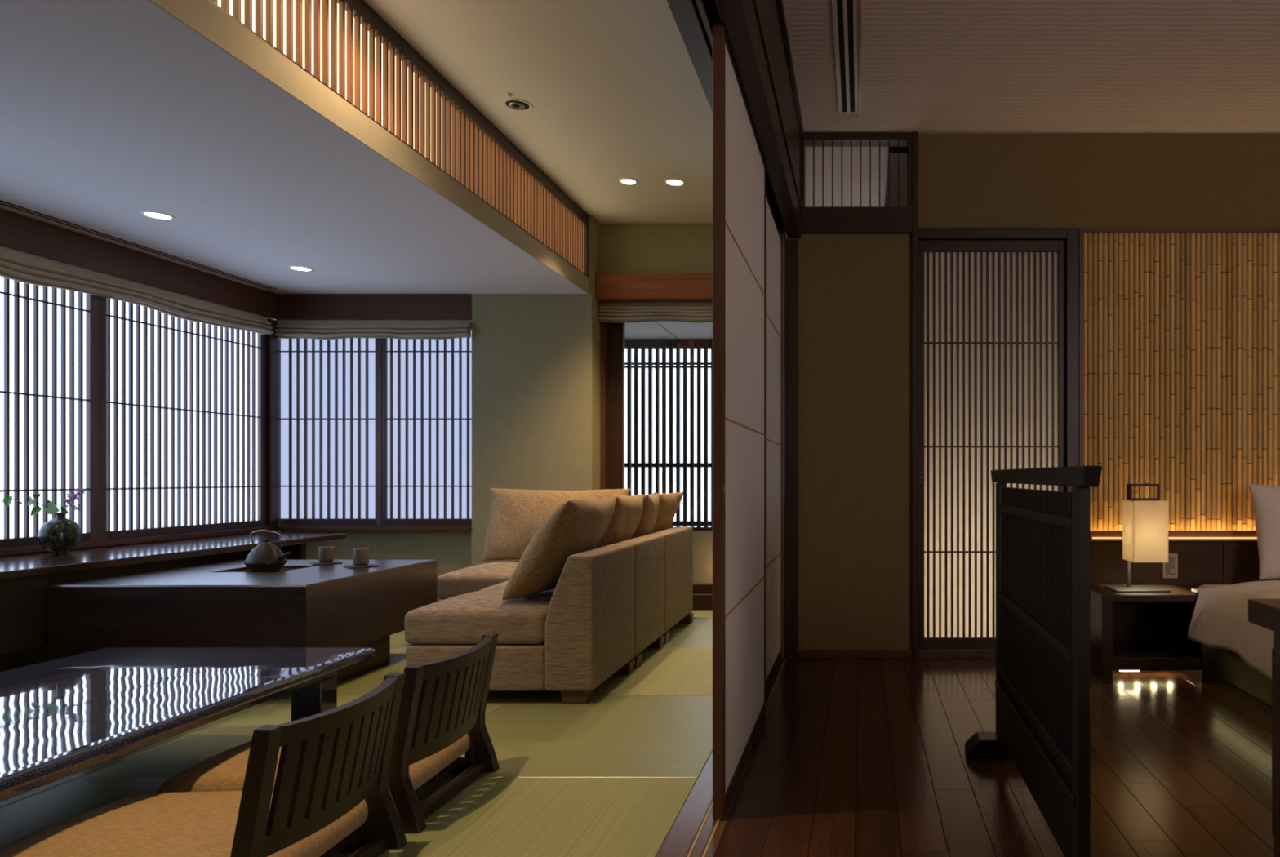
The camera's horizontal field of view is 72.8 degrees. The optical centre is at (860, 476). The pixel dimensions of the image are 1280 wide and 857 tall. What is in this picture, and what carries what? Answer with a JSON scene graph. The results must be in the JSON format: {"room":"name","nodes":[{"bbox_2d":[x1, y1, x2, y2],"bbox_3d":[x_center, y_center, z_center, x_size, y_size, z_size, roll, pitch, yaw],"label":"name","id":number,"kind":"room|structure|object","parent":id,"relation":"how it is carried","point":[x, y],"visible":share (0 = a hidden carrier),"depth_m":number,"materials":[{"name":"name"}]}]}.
{"room":"japanese hotel suite","nodes":[
{"label":"japanese hotel suite","id":0,"kind":"room"},
{"bbox_2d":[5,530,280,555],"bbox_3d":[-3.720,0.638,1.900,0.120,0.604,6.800,0,0,0],"label":"wall","id":1,"kind":"structure","parent":0,"point":[277,531],"depth_m":4.93,"materials":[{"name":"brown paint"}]},
{"bbox_2d":[0,276,98,548],"bbox_3d":[-3.668,-0.332,3.447,0.032,1.277,1.065,0,0,0],"label":"window","id":2,"kind":"structure","parent":1,"relation":"in","point":[49,336],"depth_m":3.73,"materials":[{"name":"white paper"}]},
{"bbox_2d":[0,526,269,555],"bbox_3d":[-3.666,0.322,3.460,0.068,0.028,3.280,0,0,0],"label":"sill","id":3,"kind":"structure","parent":1,"relation":"on","point":[29,549],"depth_m":4.18,"materials":[{"name":"brown wood"}]},
{"bbox_2d":[98,296,266,540],"bbox_3d":[-3.668,-0.332,4.540,0.032,1.277,1.120,0,0,0],"label":"window","id":4,"kind":"structure","parent":1,"relation":"in","point":[182,403],"depth_m":4.46,"materials":[{"name":"brown wood"}]},
{"bbox_2d":[266,318,278,531],"bbox_3d":[-3.663,-0.317,5.137,0.075,1.306,0.070,0,0,0],"label":"post","id":5,"kind":"object","parent":1,"relation":"on","point":[272,340],"visible":0.5,"depth_m":5.12,"materials":[{"name":"brown wood"}]},
{"bbox_2d":[0,0,588,293],"bbox_3d":[-2.750,-1.190,1.900,2.100,0.100,6.800,0,0,0],"label":"ceiling","id":6,"kind":"structure","parent":0,"point":[112,112],"depth_m":3.05,"materials":[{"name":"white paint"}]},
{"bbox_2d":[0,198,281,290],"bbox_3d":[-3.579,-1.136,3.280,0.105,0.008,3.560,0,0,0],"label":"ceiling vent","id":7,"kind":"object","parent":6,"relation":"in","point":[4,204],"visible":1,"depth_m":4.03,"materials":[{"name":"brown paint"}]},
{"bbox_2d":[139,210,175,220],"bbox_3d":[-3.067,-1.138,3.624,0.120,0.004,0.120,0,0,0],"label":"recessed light","id":8,"kind":"object","parent":6,"relation":"in","point":[154,215],"visible":1,"depth_m":3.62,"materials":[{"name":"white paint"}]},
{"bbox_2d":[288,265,314,271],"bbox_3d":[-3.067,-1.138,4.550,0.120,0.004,0.120,0,0,0],"label":"recessed light","id":9,"kind":"object","parent":6,"relation":"in","point":[303,268],"visible":1,"depth_m":4.55,"materials":[{"name":"white paint"}]},
{"bbox_2d":[0,610,712,856],"bbox_3d":[-2.107,0.910,1.923,3.286,0.100,6.845,0,0,0],"label":"floor","id":10,"kind":"structure","parent":0,"point":[611,775],"depth_m":2.47,"materials":[{"name":"green wicker"}]},
{"bbox_2d":[0,533,346,671],"bbox_3d":[-3.360,0.600,2.970,0.599,0.521,3.940,0,0,0],"label":"window ledge","id":11,"kind":"object","parent":10,"relation":"on","point":[26,580],"visible":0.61,"depth_m":3.58,"materials":[{"name":"brown wood"}]},
{"bbox_2d":[37,512,81,555],"bbox_3d":[-3.490,0.248,3.620,0.139,0.182,0.139,0,0,0],"label":"vase","id":12,"kind":"object","parent":11,"relation":"on","point":[60,535],"visible":0.97,"depth_m":3.58,"materials":[{"name":"green ceramic"}]},
{"bbox_2d":[0,491,68,519],"bbox_3d":[-3.538,0.142,3.567,0.288,0.155,0.094,0,0,-9],"label":"leafy branch","id":13,"kind":"object","parent":12,"relation":"in","point":[51,508],"visible":0.99,"depth_m":3.55,"materials":[{"name":"green plant"}]},
{"bbox_2d":[62,487,85,517],"bbox_3d":[-3.421,0.133,3.599,0.135,0.172,0.054,0,0,0],"label":"flower sprig","id":14,"kind":"object","parent":12,"relation":"in","point":[67,500],"visible":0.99,"depth_m":3.59,"materials":[{"name":"purple plant"}]},
{"bbox_2d":[0,647,375,801],"bbox_3d":[-2.047,0.712,1.952,0.905,0.297,1.605,0,0,0],"label":"table","id":15,"kind":"object","parent":10,"relation":"on","point":[64,717],"visible":0.93,"depth_m":2.19,"materials":[{"name":"black paint"}]},
{"bbox_2d":[49,560,437,683],"bbox_3d":[-2.556,0.633,3.590,0.960,0.453,0.961,0,0,0],"label":"table","id":16,"kind":"object","parent":10,"relation":"on","point":[226,604],"visible":0.68,"depth_m":3.11,"materials":[{"name":"brown wood"}]},
{"bbox_2d":[310,560,342,564],"bbox_3d":[-2.500,0.404,3.885,0.115,0.005,0.115,0,0,-40],"label":"coaster","id":17,"kind":"object","parent":16,"relation":"on","point":[333,562],"visible":0.94,"depth_m":3.86,"materials":[{"name":"brown wood"}]},
{"bbox_2d":[318,546,333,563],"bbox_3d":[-2.500,0.365,3.885,0.062,0.072,0.062,0,0,0],"label":"tea cup","id":18,"kind":"object","parent":17,"relation":"on","point":[326,554],"visible":1,"depth_m":3.86,"materials":[{"name":"grey ceramic"}]},
{"bbox_2d":[343,564,378,568],"bbox_3d":[-2.254,0.404,3.746,0.115,0.005,0.115,0,0,-43],"label":"coaster","id":19,"kind":"object","parent":16,"relation":"on","point":[349,566],"visible":0.94,"depth_m":3.72,"materials":[{"name":"brown wood"}]},
{"bbox_2d":[352,547,368,565],"bbox_3d":[-2.254,0.363,3.746,0.063,0.077,0.063,0,0,0],"label":"tea cup","id":20,"kind":"object","parent":19,"relation":"on","point":[360,555],"visible":1,"depth_m":3.72,"materials":[{"name":"grey ceramic"}]},
{"bbox_3d":[-2.618,0.451,3.655,0.100,0.052,0.100,0,0,0],"label":"trivet","id":21,"kind":"object","parent":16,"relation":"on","visible":0},
{"bbox_2d":[244,529,291,572],"bbox_3d":[-2.612,0.329,3.649,0.172,0.190,0.155,0,0,45],"label":"kettle","id":22,"kind":"object","parent":21,"relation":"on","point":[266,557],"visible":0.94,"depth_m":3.62,"materials":[{"name":"metal"}]},
{"bbox_2d":[230,671,407,856],"bbox_3d":[-1.329,0.659,1.724,0.583,0.402,0.445,0,0,0],"label":"chair","id":23,"kind":"object","parent":10,"relation":"on","point":[334,760],"visible":0.98,"depth_m":1.65,"materials":[{"name":"brown wood"}]},
{"bbox_2d":[0,790,368,856],"bbox_3d":[-1.425,0.760,1.710,0.580,0.113,0.505,0,0,0],"label":"floor cushion","id":24,"kind":"object","parent":23,"relation":"on","point":[184,824],"visible":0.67,"depth_m":1.68,"materials":[{"name":"fabric"}]},
{"bbox_2d":[355,632,499,833],"bbox_3d":[-1.329,0.659,2.223,0.583,0.402,0.445,0,0,0],"label":"chair","id":25,"kind":"object","parent":10,"relation":"on","point":[451,704],"visible":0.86,"depth_m":2.13,"materials":[{"name":"brown wood"}]},
{"bbox_2d":[156,733,470,792],"bbox_3d":[-1.425,0.762,2.251,0.580,0.110,0.505,0,0,0],"label":"floor cushion","id":26,"kind":"object","parent":25,"relation":"on","point":[225,771],"visible":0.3,"depth_m":2.08,"materials":[{"name":"fabric"}]},
{"bbox_2d":[404,526,693,704],"bbox_3d":[-1.595,0.579,4.043,1.210,0.562,1.853,0,0,0],"label":"sectional sofa","id":27,"kind":"object","parent":10,"relation":"on","point":[607,605],"visible":0.9,"depth_m":3.17,"materials":[{"name":"fabric"}]},
{"bbox_2d":[437,561,518,599],"bbox_3d":[-1.956,0.551,4.525,0.457,0.166,0.550,0,0,0],"label":"seat cushion","id":28,"kind":"object","parent":27,"relation":"on","point":[472,579],"depth_m":4.25,"materials":[{"name":"fabric"}]},
{"bbox_2d":[404,589,554,644],"bbox_3d":[-1.458,0.553,3.405,0.533,0.161,0.572,0,0,0],"label":"seat cushion","id":29,"kind":"object","parent":27,"relation":"on","point":[464,619],"depth_m":3.12,"materials":[{"name":"fabric"}]},
{"bbox_2d":[479,580,555,591],"bbox_3d":[-1.458,0.553,3.973,0.533,0.161,0.547,0,0,0],"label":"seat cushion","id":30,"kind":"object","parent":27,"relation":"on","point":[500,586],"depth_m":3.75,"materials":[{"name":"fabric"}]},
{"bbox_2d":[481,488,630,561],"bbox_3d":[-1.715,0.271,4.680,0.800,0.406,0.194,0,0,0],"label":"sofa cushion","id":31,"kind":"object","parent":27,"relation":"on","point":[516,515],"visible":0.58,"depth_m":4.64,"materials":[{"name":"brown fabric"}]},
{"bbox_2d":[502,496,617,599],"bbox_3d":[-1.246,0.286,3.500,0.307,0.391,0.630,0,0,0],"label":"sofa cushion","id":32,"kind":"object","parent":27,"relation":"on","point":[576,526],"visible":0.82,"depth_m":3.25,"materials":[{"name":"brown fabric"}]},
{"bbox_2d":[594,494,644,549],"bbox_3d":[-1.238,0.286,4.045,0.294,0.396,0.440,0,0,0],"label":"sofa cushion","id":33,"kind":"object","parent":27,"relation":"on","point":[628,511],"visible":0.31,"depth_m":3.95,"materials":[{"name":"brown fabric"}]},
{"bbox_2d":[630,493,659,539],"bbox_3d":[-1.220,0.285,4.455,0.269,0.384,0.359,0,0,0],"label":"sofa cushion","id":34,"kind":"object","parent":27,"relation":"on","point":[651,502],"visible":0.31,"depth_m":4.33,"materials":[{"name":"brown fabric"}]},
{"bbox_2d":[651,491,683,533],"bbox_3d":[-1.191,0.270,4.791,0.228,0.363,0.319,0,0,13],"label":"sofa cushion","id":35,"kind":"object","parent":27,"relation":"on","point":[668,504],"visible":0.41,"depth_m":4.74,"materials":[{"name":"brown fabric"}]},
{"bbox_2d":[693,592,712,610],"bbox_3d":[-1.073,0.851,5.423,1.215,0.179,0.154,0,0,0],"label":"step","id":36,"kind":"structure","parent":10,"relation":"on","point":[701,601],"depth_m":5.34,"materials":[{"name":"brown wood"}]},
{"bbox_2d":[280,530,471,600],"bbox_3d":[-3.105,0.638,5.320,1.350,0.604,0.160,0,0,0],"label":"wall","id":37,"kind":"structure","parent":0,"point":[451,549],"depth_m":5.24,"materials":[{"name":"green paint"}]},
{"bbox_2d":[278,337,382,525],"bbox_3d":[-3.331,-0.332,5.211,0.668,1.277,0.032,0,0,0],"label":"window","id":38,"kind":"structure","parent":37,"relation":"in","point":[330,391],"depth_m":5.22,"materials":[{"name":"white paper"}]},
{"bbox_2d":[278,525,471,530],"bbox_3d":[-3.066,0.322,5.207,1.268,0.028,0.065,0,0,0],"label":"sill","id":39,"kind":"structure","parent":37,"relation":"on","point":[280,527],"depth_m":5.17,"materials":[{"name":"brown wood"}]},
{"bbox_2d":[382,321,471,525],"bbox_3d":[-2.713,-0.332,5.211,0.564,1.277,0.032,0,0,0],"label":"window","id":40,"kind":"structure","parent":37,"relation":"in","point":[427,384],"depth_m":5.22,"materials":[{"name":"white paper"}]},
{"bbox_2d":[274,320,471,339],"bbox_3d":[-3.039,-0.914,5.159,1.212,0.126,0.050,0,0,0],"label":"blind","id":41,"kind":"object","parent":40,"relation":"attached to","point":[286,329],"visible":1,"depth_m":5.16,"materials":[{"name":"fabric"}]},
{"bbox_2d":[471,215,599,565],"bbox_3d":[-2.055,-0.345,5.343,0.750,2.570,0.315,0,0,0],"label":"wall","id":42,"kind":"structure","parent":0,"point":[535,357],"depth_m":5.18,"materials":[{"name":"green paint"}]},
{"bbox_2d":[600,223,712,302],"bbox_3d":[-1.040,-1.355,5.425,1.280,0.550,0.150,0,0,0],"label":"wall","id":43,"kind":"structure","parent":0,"point":[624,248],"depth_m":5.35,"materials":[{"name":"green paint"}]},
{"bbox_2d":[595,273,712,301],"bbox_3d":[-1.072,-1.205,5.300,1.214,0.158,0.099,0,0,0],"label":"beam","id":44,"kind":"structure","parent":43,"relation":"attached to","point":[608,286],"depth_m":5.25,"materials":[{"name":"red wood"}]},
{"bbox_2d":[598,301,712,323],"bbox_3d":[-1.071,-1.054,5.312,1.202,0.142,0.055,0,0,0],"label":"blind","id":45,"kind":"object","parent":43,"relation":"attached to","point":[622,312],"visible":0.57,"depth_m":5.31,"materials":[{"name":"fabric"}]},
{"bbox_2d":[600,322,712,592],"bbox_3d":[-1.073,-0.160,5.411,1.215,1.840,0.118,0,0,0],"label":"window","id":46,"kind":"structure","parent":43,"relation":"in","point":[612,335],"depth_m":5.42,"materials":[{"name":"brown wood"}]},
{"bbox_2d":[625,321,712,339],"bbox_3d":[-1.100,-1.079,5.961,2.400,0.082,0.918,0,0,0],"label":"ceiling","id":47,"kind":"structure","parent":0,"point":[654,330],"depth_m":5.94,"materials":[{"name":"white paint"}]},
{"bbox_2d":[693,530,712,583],"bbox_3d":[-1.100,0.611,6.330,2.400,0.398,0.060,0,0,0],"label":"wall","id":48,"kind":"structure","parent":0,"point":[702,540],"depth_m":6.30,"materials":[{"name":"beige paint"}]},
{"bbox_2d":[625,339,712,530],"bbox_3d":[-1.100,-0.314,6.305,2.380,1.450,0.070,0,0,0],"label":"screen","id":49,"kind":"object","parent":48,"relation":"on","point":[636,344],"visible":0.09,"depth_m":6.27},
{"bbox_2d":[756,0,800,199],"bbox_3d":[-0.372,-1.446,1.220,0.175,0.367,5.440,0,0,0],"label":"wall","id":50,"kind":"structure","parent":0,"point":[768,9],"depth_m":2.99,"materials":[{"name":"brown wood"}]},
{"bbox_2d":[666,0,802,238],"bbox_3d":[-0.368,-1.194,1.214,0.184,0.137,5.429,0,0,0],"label":"lintel","id":51,"kind":"object","parent":50,"relation":"attached to","point":[740,20],"visible":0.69,"depth_m":2.35,"materials":[{"name":"brown wood"}]},
{"bbox_2d":[776,0,804,137],"bbox_3d":[-0.276,-1.616,1.220,0.016,0.028,5.440,0,0,0],"label":"crown molding","id":52,"kind":"structure","parent":50,"relation":"attached to","point":[780,2],"depth_m":3.22,"materials":[{"name":"brown wood"}]},
{"bbox_2d":[781,231,798,657],"bbox_3d":[-0.412,-0.345,4.730,0.104,2.570,1.540,0,0,0],"label":"wall","id":53,"kind":"structure","parent":0,"point":[784,236],"depth_m":3.96,"materials":[{"name":"green paint"}]},
{"bbox_2d":[363,0,1279,223],"bbox_3d":[0.850,-1.665,2.000,5.600,0.070,7.000,0,0,0],"label":"ceiling","id":54,"kind":"structure","parent":0,"point":[928,66],"depth_m":3.39,"materials":[{"name":"beige paint"}]},
{"bbox_2d":[505,92,512,97],"bbox_3d":[-1.500,-1.624,3.540,0.028,0.012,0.028,0,0,0],"label":"sensor","id":55,"kind":"object","parent":54,"relation":"attached to","point":[508,95],"visible":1,"depth_m":3.53,"materials":[{"name":"white paint"}]},
{"bbox_2d":[502,97,533,111],"bbox_3d":[-1.504,-1.625,3.640,0.126,0.010,0.126,0,0,0],"label":"recessed light","id":56,"kind":"object","parent":54,"relation":"in","point":[513,104],"visible":1,"depth_m":3.63,"materials":[{"name":"white paint"}]},
{"bbox_2d":[618,177,637,185],"bbox_3d":[-1.284,-1.628,4.585,0.104,0.004,0.104,0,0,0],"label":"recessed light","id":57,"kind":"object","parent":54,"relation":"in","point":[628,181],"visible":1,"depth_m":4.58,"materials":[{"name":"white paint"}]},
{"bbox_2d":[664,178,685,186],"bbox_3d":[-1.030,-1.628,4.600,0.115,0.004,0.115,0,0,0],"label":"recessed light","id":58,"kind":"object","parent":54,"relation":"in","point":[673,182],"visible":1,"depth_m":4.60,"materials":[{"name":"white paint"}]},
{"bbox_2d":[831,0,861,115],"bbox_3d":[-0.049,-1.626,2.315,0.102,0.008,2.830,0,0,0],"label":"ceiling vent","id":59,"kind":"object","parent":54,"relation":"in","point":[846,31],"visible":1,"depth_m":3.18,"materials":[{"name":"black metal"}]},
{"bbox_2d":[713,657,1274,856],"bbox_3d":[1.633,0.910,1.222,3.934,0.100,5.445,0,0,0],"label":"floor","id":60,"kind":"structure","parent":0,"point":[852,757],"depth_m":2.43,"materials":[{"name":"brown wood"}]},
{"bbox_2d":[655,657,790,856],"bbox_3d":[-0.399,0.899,1.900,0.130,0.081,6.800,0,0,0],"label":"threshold","id":61,"kind":"object","parent":60,"relation":"on","point":[694,833],"visible":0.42,"depth_m":2.09,"materials":[{"name":"brown wood"}]},
{"bbox_2d":[712,18,765,819],"bbox_3d":[-0.357,-0.143,2.538,0.029,2.003,0.925,0,0,0],"label":"door","id":62,"kind":"structure","parent":61,"relation":"on","point":[739,165],"depth_m":2.30,"materials":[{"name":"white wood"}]},
{"bbox_2d":[765,186,782,693],"bbox_3d":[-0.387,-0.143,3.446,0.029,2.003,0.963,0,0,0],"label":"door","id":63,"kind":"structure","parent":61,"relation":"on","point":[773,233],"depth_m":3.54,"materials":[{"name":"white paper"}]},
{"bbox_2d":[784,239,798,657],"bbox_3d":[-0.331,-0.133,3.965,0.065,1.985,0.070,0,0,0],"label":"post","id":64,"kind":"object","parent":61,"relation":"on","point":[791,246],"visible":0.86,"depth_m":3.93,"materials":[{"name":"brown wood"}]},
{"bbox_2d":[964,465,1102,856],"bbox_3d":[0.425,0.420,2.087,0.200,0.880,1.113,0,0,0],"label":"screen","id":65,"kind":"object","parent":60,"relation":"on","point":[1042,680],"visible":1,"depth_m":1.85,"materials":[{"name":"black wood"}]},
{"bbox_2d":[1089,583,1214,683],"bbox_3d":[1.238,0.677,3.648,0.469,0.365,0.384,0,0,0],"label":"nightstand","id":66,"kind":"object","parent":60,"relation":"on","point":[1130,632],"visible":0.84,"depth_m":3.58,"materials":[{"name":"brown wood"}]},
{"bbox_2d":[1119,670,1139,671],"bbox_3d":[1.125,0.813,3.481,0.080,0.008,0.012,0,0,0],"label":"light","id":67,"kind":"object","parent":66,"relation":"attached to","point":[1119,670],"depth_m":3.48,"materials":[{"name":"grey"}]},
{"bbox_2d":[1104,484,1171,592],"bbox_3d":[1.205,0.263,3.620,0.240,0.462,0.160,0,0,0],"label":"table lamp","id":68,"kind":"object","parent":66,"relation":"on","point":[1145,521],"visible":1,"depth_m":3.55,"materials":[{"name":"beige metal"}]},
{"bbox_2d":[1112,640,1200,670],"bbox_3d":[1.234,0.781,3.650,0.367,0.053,0.380,0,0,0],"label":"shelf","id":69,"kind":"object","parent":66,"relation":"attached to","point":[1126,655],"depth_m":3.48,"materials":[{"name":"brown wood"}]},
{"bbox_2d":[1089,530,1279,588],"bbox_3d":[2.078,0.557,3.916,2.044,0.605,0.112,0,0,0],"label":"headboard","id":70,"kind":"object","parent":60,"relation":"on","point":[1204,557],"visible":0.18,"depth_m":3.86,"materials":[{"name":"brown wood"}]},
{"bbox_2d":[1162,553,1177,577],"bbox_3d":[1.435,0.415,3.854,0.070,0.114,0.011,0,0,0],"label":"wall switch","id":71,"kind":"object","parent":70,"relation":"attached to","point":[1170,570],"visible":0.88,"depth_m":3.85,"materials":[{"name":"beige plastic"}]},
{"bbox_2d":[1197,584,1271,706],"bbox_3d":[2.315,0.677,2.797,1.570,0.365,2.095,0,0,0],"label":"bed","id":72,"kind":"object","parent":60,"relation":"on","point":[1229,667],"visible":0.17,"depth_m":3.35,"materials":[{"name":"fabric"}]},
{"bbox_2d":[1187,580,1279,679],"bbox_3d":[2.182,0.555,2.657,1.739,0.245,1.760,0,0,0],"label":"duvet","id":73,"kind":"object","parent":72,"relation":"on","point":[1220,618],"visible":0.84,"depth_m":3.21,"materials":[{"name":"fabric"}]},
{"bbox_2d":[1248,483,1279,580],"bbox_3d":[2.060,0.245,3.728,0.600,0.428,0.192,0,0,0],"label":"bed pillow","id":74,"kind":"object","parent":72,"relation":"on","point":[1265,500],"visible":1,"depth_m":3.70,"materials":[{"name":"fabric"}]},
{"bbox_2d":[1248,599,1279,856],"bbox_3d":[1.194,0.562,1.125,0.712,0.595,1.350,0,0,0],"label":"desk","id":75,"kind":"object","parent":60,"relation":"on","point":[1264,613],"visible":1,"depth_m":1.69,"materials":[{"name":"brown wood"}]},
{"bbox_2d":[798,133,1279,659],"bbox_3d":[1.651,-0.345,4.004,3.898,2.570,0.111,0,0,0],"label":"wall","id":76,"kind":"structure","parent":0,"point":[1182,331],"depth_m":3.95,"materials":[{"name":"beige paint"}]},
{"bbox_2d":[798,649,911,657],"bbox_3d":[-0.028,0.841,3.941,0.541,0.038,0.018,0,0,0],"label":"baseboard","id":77,"kind":"structure","parent":76,"relation":"attached to","point":[802,653],"depth_m":3.93,"materials":[{"name":"brown wood"}]},
{"bbox_2d":[800,132,911,234],"bbox_3d":[-0.028,-1.391,3.973,0.540,0.475,0.095,0,0,0],"label":"window","id":78,"kind":"structure","parent":76,"relation":"in","point":[822,220],"depth_m":3.93,"materials":[{"name":"brown wood"}]},
{"bbox_2d":[918,240,1065,649],"bbox_3d":[0.622,-0.150,3.967,0.700,1.950,0.040,0,0,0],"label":"door","id":79,"kind":"structure","parent":76,"relation":"in","point":[992,313],"depth_m":3.98,"materials":[{"name":"beige paper"}]},
{"bbox_2d":[911,131,1079,658],"bbox_3d":[0.637,-0.385,3.971,0.788,2.490,0.098,0,0,0],"label":"frame","id":80,"kind":"object","parent":76,"relation":"attached to","point":[1071,235],"visible":0.7,"depth_m":3.92,"materials":[{"name":"brown wood"}]},
{"bbox_2d":[1079,227,1279,466],"bbox_3d":[2.316,-0.158,3.950,2.568,2.036,0.049,0,0,0],"label":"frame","id":81,"kind":"object","parent":76,"relation":"attached to","point":[1082,230],"visible":0.61,"depth_m":3.93,"materials":[{"name":"brown wood"}]},
{"bbox_3d":[-3.105,-1.055,5.330,1.350,0.170,0.140,0,0,0],"label":"wall","id":82,"kind":"structure","parent":0,"visible":0},
{"bbox_2d":[277,293,471,321],"bbox_3d":[-3.066,-1.058,5.215,1.269,0.163,0.069,0,0,0],"label":"board","id":83,"kind":"object","parent":82,"relation":"attached to","point":[290,306],"visible":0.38,"depth_m":5.18,"materials":[{"name":"brown wood"}]},
{"bbox_3d":[-3.750,-1.055,1.900,0.100,0.170,6.800,0,0,0],"label":"wall","id":84,"kind":"structure","parent":0,"visible":0},
{"bbox_2d":[0,245,273,335],"bbox_3d":[-3.621,-0.909,3.245,0.050,0.135,3.690,0,0,0],"label":"blind","id":85,"kind":"object","parent":84,"relation":"attached to","point":[15,264],"visible":1,"depth_m":4.06,"materials":[{"name":"fabric"}]},
{"bbox_2d":[0,208,277,319],"bbox_3d":[-3.667,-1.058,1.890,0.065,0.163,6.580,0,0,0],"label":"board","id":86,"kind":"object","parent":84,"relation":"attached to","point":[18,232],"visible":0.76,"depth_m":4.11,"materials":[{"name":"brown wood"}]},
{"bbox_3d":[-1.850,-1.435,1.900,0.100,0.390,6.800,0,0,0],"label":"wall","id":87,"kind":"structure","parent":0,"visible":0},
{"bbox_2d":[208,0,588,276],"bbox_3d":[-1.750,-1.435,1.867,0.100,0.389,6.634,0,0,0],"label":"lattice","id":88,"kind":"object","parent":87,"relation":"attached to","point":[346,46],"visible":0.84,"depth_m":3.20,"materials":[{"name":"brown wood"}]},
{"bbox_3d":[0.950,-1.665,4.731,1.300,0.070,1.338,0,0,0],"label":"ceiling","id":89,"kind":"structure","parent":0,"visible":0},
{"bbox_2d":[884,146,906,206],"bbox_3d":[0.220,-1.640,4.731,0.160,0.120,1.338,0,0,0],"label":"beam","id":90,"kind":"structure","parent":89,"relation":"attached to","point":[893,150],"depth_m":4.41,"materials":[{"name":"brown wood"}]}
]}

